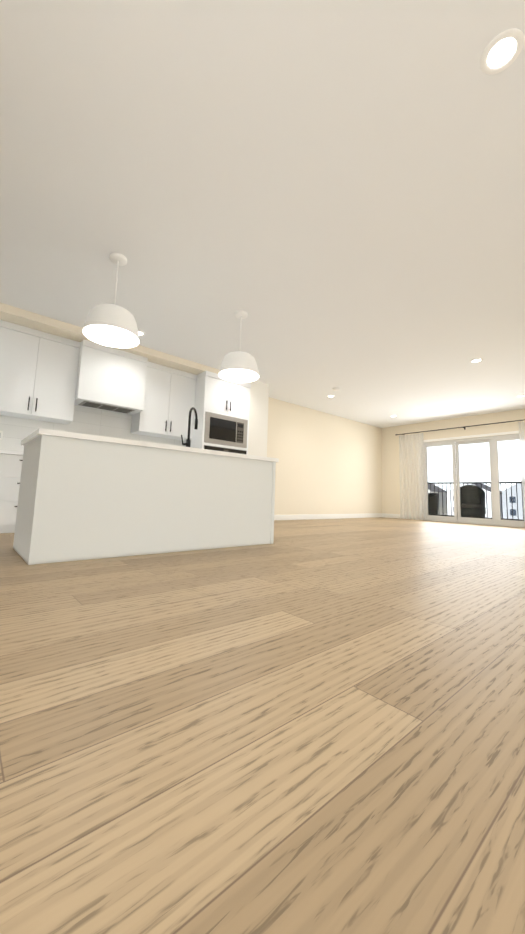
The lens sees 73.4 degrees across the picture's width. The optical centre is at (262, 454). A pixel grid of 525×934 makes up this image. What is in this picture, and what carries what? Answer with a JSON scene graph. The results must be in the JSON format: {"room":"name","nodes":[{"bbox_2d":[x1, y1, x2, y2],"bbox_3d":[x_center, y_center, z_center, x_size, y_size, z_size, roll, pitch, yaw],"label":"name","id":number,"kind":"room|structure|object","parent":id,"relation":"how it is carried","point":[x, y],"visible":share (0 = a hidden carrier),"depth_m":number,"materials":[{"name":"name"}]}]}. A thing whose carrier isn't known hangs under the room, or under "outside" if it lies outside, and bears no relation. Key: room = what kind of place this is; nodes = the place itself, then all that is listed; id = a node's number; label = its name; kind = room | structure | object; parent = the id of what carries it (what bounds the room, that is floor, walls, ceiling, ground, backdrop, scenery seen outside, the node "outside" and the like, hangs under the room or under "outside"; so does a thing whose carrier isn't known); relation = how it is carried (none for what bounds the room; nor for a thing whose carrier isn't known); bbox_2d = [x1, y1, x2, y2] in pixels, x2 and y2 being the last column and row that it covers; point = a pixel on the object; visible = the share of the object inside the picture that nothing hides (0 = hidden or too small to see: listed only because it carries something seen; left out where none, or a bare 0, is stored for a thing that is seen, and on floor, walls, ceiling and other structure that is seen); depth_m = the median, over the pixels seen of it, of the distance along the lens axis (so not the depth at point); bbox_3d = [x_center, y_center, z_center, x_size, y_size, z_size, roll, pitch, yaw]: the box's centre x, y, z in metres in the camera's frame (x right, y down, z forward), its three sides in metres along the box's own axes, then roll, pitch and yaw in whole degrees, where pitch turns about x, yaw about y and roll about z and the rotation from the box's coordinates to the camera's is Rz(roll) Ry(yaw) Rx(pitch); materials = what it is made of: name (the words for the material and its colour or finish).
{"room":"kitchen","nodes":[
{"label":"kitchen","id":0,"kind":"room"},
{"bbox_2d":[0,303,249,382],"bbox_3d":[-2.180,-1.535,5.109,4.618,0.098,0.620,7,-9,-40],"label":"soffit","id":1,"kind":"structure","parent":0,"point":[21,317],"depth_m":4.54,"materials":[{"name":"beige paint"}]},
{"bbox_2d":[9,397,381,514],"bbox_3d":[-0.389,0.004,7.023,10.430,2.600,0.120,7,-9,-40],"label":"wall","id":2,"kind":"structure","parent":0,"point":[327,463],"depth_m":8.52,"materials":[{"name":"beige paint"}]},
{"bbox_2d":[0,320,80,423],"bbox_3d":[-2.952,-1.024,4.543,0.940,1.090,0.366,7,-9,-40],"label":"upper cabinet","id":3,"kind":"object","parent":2,"relation":"attached to","point":[38,374],"visible":1,"depth_m":4.44,"materials":[{"name":"white wood"}]},
{"bbox_2d":[0,405,182,451],"bbox_3d":[-2.415,-0.282,5.192,2.740,0.780,0.017,7,-9,-40],"label":"tile backsplash","id":4,"kind":"structure","parent":2,"relation":"attached to","point":[15,432],"depth_m":5.07,"materials":[{"name":"white tile"}]},
{"bbox_2d":[74,339,147,414],"bbox_3d":[-2.219,-1.076,5.108,0.890,0.812,0.481,7,-9,-40],"label":"range hood","id":5,"kind":"object","parent":2,"relation":"attached to","point":[111,379],"visible":0.94,"depth_m":4.92,"materials":[{"name":"white metal"}]},
{"bbox_2d":[131,361,196,439],"bbox_3d":[-1.581,-0.845,5.719,0.910,1.090,0.366,7,-9,-40],"label":"upper cabinet","id":6,"kind":"object","parent":2,"relation":"attached to","point":[169,402],"visible":0.88,"depth_m":5.58,"materials":[{"name":"white wood"}]},
{"bbox_2d":[274,513,381,520],"bbox_3d":[1.535,1.485,8.475,5.050,0.115,0.016,7,-9,-40],"label":"baseboard","id":7,"kind":"structure","parent":2,"relation":"attached to","point":[316,516],"depth_m":8.42,"materials":[{"name":"white wood"}]},
{"bbox_2d":[248,381,268,456],"bbox_3d":[-0.298,-0.042,6.601,0.450,2.600,0.640,7,-9,-40],"label":"wall column","id":8,"kind":"structure","parent":0,"point":[258,419],"depth_m":6.43,"materials":[{"name":"white paint"}]},
{"bbox_2d":[0,517,524,933],"bbox_3d":[1.873,1.056,3.757,14.140,0.100,8.020,7,-9,-40],"label":"floor","id":9,"kind":"structure","parent":0,"point":[313,726],"depth_m":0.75,"materials":[{"name":"brown wood"}]},
{"bbox_2d":[0,454,22,532],"bbox_3d":[-2.911,0.471,4.266,0.940,0.880,0.636,7,-9,-40],"label":"base cabinet","id":10,"kind":"object","parent":9,"relation":"on","point":[10,468],"depth_m":3.93,"materials":[{"name":"white wood"}]},
{"bbox_2d":[0,450,22,453],"bbox_3d":[-2.208,0.103,4.892,2.740,0.040,0.668,7,-9,-40],"label":"countertop","id":11,"kind":"structure","parent":10,"relation":"on","point":[1,451],"depth_m":3.93,"materials":[{"name":"white stone"}]},
{"bbox_2d":[13,435,275,564],"bbox_3d":[-0.989,0.435,3.437,2.220,0.880,0.864,7,-9,-40],"label":"kitchen island","id":12,"kind":"object","parent":9,"relation":"on","point":[85,496],"depth_m":2.85,"materials":[{"name":"white wood"}]},
{"bbox_2d":[29,428,278,462],"bbox_3d":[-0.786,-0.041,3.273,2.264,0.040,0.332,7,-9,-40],"label":"island countertop","id":13,"kind":"structure","parent":12,"relation":"on","point":[64,435],"depth_m":2.86,"materials":[{"name":"white stone"}]},
{"bbox_2d":[180,407,197,451],"bbox_3d":[-0.716,-0.258,3.539,0.215,0.457,0.168,7,-9,-40],"label":"faucet","id":14,"kind":"object","parent":13,"relation":"on","point":[188,442],"depth_m":3.46,"materials":[{"name":"black metal"}]},
{"bbox_2d":[183,371,250,454],"bbox_3d":[-0.802,-0.064,6.118,0.938,2.500,0.702,7,-9,-40],"label":"tall cabinet","id":15,"kind":"object","parent":9,"relation":"on","point":[222,407],"visible":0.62,"depth_m":5.88,"materials":[{"name":"white wood"}]},
{"bbox_2d":[203,411,247,448],"bbox_3d":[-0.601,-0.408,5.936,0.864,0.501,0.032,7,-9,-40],"label":"microwave","id":16,"kind":"object","parent":15,"relation":"in","point":[220,429],"depth_m":5.90,"materials":[{"name":"silver metal"}]},
{"bbox_2d":[0,0,524,427],"bbox_3d":[1.399,-1.704,3.535,12.590,0.100,7.940,7,-9,-40],"label":"ceiling","id":17,"kind":"structure","parent":0,"point":[327,196],"depth_m":2.41,"materials":[{"name":"paint"}]},
{"bbox_2d":[82,252,139,347],"bbox_3d":[-1.314,-1.407,3.141,0.470,0.750,0.470,7,-9,-40],"label":"pendant light","id":18,"kind":"object","parent":17,"relation":"hanging from","point":[110,325],"visible":1,"depth_m":3.12,"materials":[{"name":"white metal"}]},
{"bbox_2d":[138,330,144,335],"bbox_3d":[-1.643,-1.613,4.667,0.172,0.009,0.172,7,-9,-40],"label":"recessed light","id":19,"kind":"object","parent":17,"relation":"in","point":[141,333],"visible":0.42,"depth_m":4.67,"materials":[{"name":"white plastic"}]},
{"bbox_2d":[218,310,258,382],"bbox_3d":[-0.257,-1.269,4.048,0.470,0.750,0.470,7,-9,-40],"label":"pendant light","id":20,"kind":"object","parent":17,"relation":"hanging from","point":[239,366],"visible":1,"depth_m":3.96,"materials":[{"name":"white metal"}]},
{"bbox_2d":[470,358,482,362],"bbox_3d":[3.174,-1.396,5.225,0.172,0.009,0.172,7,-9,-40],"label":"recessed light","id":21,"kind":"object","parent":17,"relation":"in","point":[477,360],"visible":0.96,"depth_m":5.22,"materials":[{"name":"white plastic"}]},
{"bbox_2d":[480,28,523,74],"bbox_3d":[1.118,-1.876,1.645,0.172,0.009,0.172,7,-9,-40],"label":"recessed light","id":22,"kind":"object","parent":17,"relation":"in","point":[502,51],"visible":1,"depth_m":1.64,"materials":[{"name":"white plastic"}]},
{"bbox_2d":[428,493,437,515],"bbox_3d":[4.657,1.447,10.010,0.587,0.740,0.636,7,-9,-40],"label":"outdoor chair","id":23,"kind":"object","parent":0,"point":[432,506],"depth_m":9.72,"materials":[{"name":"wicker"}]},
{"bbox_2d":[381,409,524,513],"bbox_3d":[6.014,0.257,7.457,0.150,2.600,7.820,7,-9,-40],"label":"wall","id":24,"kind":"structure","parent":0,"point":[390,474],"depth_m":9.40,"materials":[{"name":"beige paint"}]},
{"bbox_2d":[382,513,416,519],"bbox_3d":[3.821,1.696,9.666,0.013,0.115,1.150,7,-9,-40],"label":"baseboard","id":25,"kind":"structure","parent":24,"relation":"attached to","point":[385,515],"depth_m":9.86,"materials":[{"name":"white wood"}]},
{"bbox_2d":[396,419,524,434],"bbox_3d":[4.942,-0.667,8.639,0.115,0.080,3.560,7,-9,-40],"label":"curtain rod","id":26,"kind":"object","parent":24,"relation":"attached to","point":[461,427],"visible":0.92,"depth_m":8.65,"materials":[{"name":"black metal"}]},
{"bbox_2d":[399,433,424,519],"bbox_3d":[4.015,0.571,9.476,0.078,2.287,0.680,7,-9,-40],"label":"curtain","id":27,"kind":"object","parent":26,"relation":"hanging from","point":[411,457],"visible":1,"depth_m":9.47,"materials":[{"name":"fabric"}]},
{"bbox_2d":[518,421,524,526],"bbox_3d":[5.784,0.391,7.444,0.078,2.287,0.520,7,-9,-40],"label":"curtain","id":28,"kind":"object","parent":26,"relation":"hanging from","point":[522,438],"visible":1,"depth_m":7.65,"materials":[{"name":"fabric"}]},
{"bbox_2d":[422,431,524,527],"bbox_3d":[5.087,0.585,8.454,0.132,2.120,2.600,7,-9,-40],"label":"window","id":29,"kind":"structure","parent":24,"relation":"in","point":[492,439],"depth_m":8.48,"materials":[{"name":"white plastic"}]},
{"bbox_2d":[457,485,484,518],"bbox_3d":[5.433,1.258,9.214,0.649,0.980,0.699,7,-9,-40],"label":"outdoor chair","id":30,"kind":"object","parent":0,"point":[471,511],"visible":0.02,"depth_m":9.17,"materials":[{"name":"wicker"}]},
{"bbox_2d":[428,482,523,520],"bbox_3d":[6.186,1.261,9.417,0.070,1.070,5.080,7,-9,-40],"label":"balcony railing","id":31,"kind":"object","parent":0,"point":[467,483],"depth_m":9.53,"materials":[{"name":"black metal"}]},
{"label":"outside","id":32,"kind":"structure","parent":0,"visible":0},
{"bbox_3d":[54.133,12.089,58.094,280.000,0.200,260.000,7,-9,-40],"label":"ground","id":33,"kind":"structure","parent":32,"visible":0},
{"bbox_2d":[428,484,447,514],"bbox_3d":[43.823,11.744,96.979,11.270,8.800,10.800,7,-9,-40],"label":"house","id":34,"kind":"structure","parent":33,"relation":"on","point":[444,509],"depth_m":94.03,"materials":[{"name":"beige"}]},
{"bbox_2d":[445,484,502,517],"bbox_3d":[53.841,11.274,88.467,11.270,8.400,10.800,7,-9,-40],"label":"house","id":35,"kind":"structure","parent":33,"relation":"on","point":[450,504],"depth_m":85.25,"materials":[{"name":"white paint"}]},
{"bbox_2d":[500,481,522,519],"bbox_3d":[59.181,9.730,76.311,11.270,9.000,10.300,7,-9,-40],"label":"house","id":36,"kind":"structure","parent":33,"relation":"on","point":[514,501],"depth_m":74.81,"materials":[{"name":"grey paint"}]}
]}

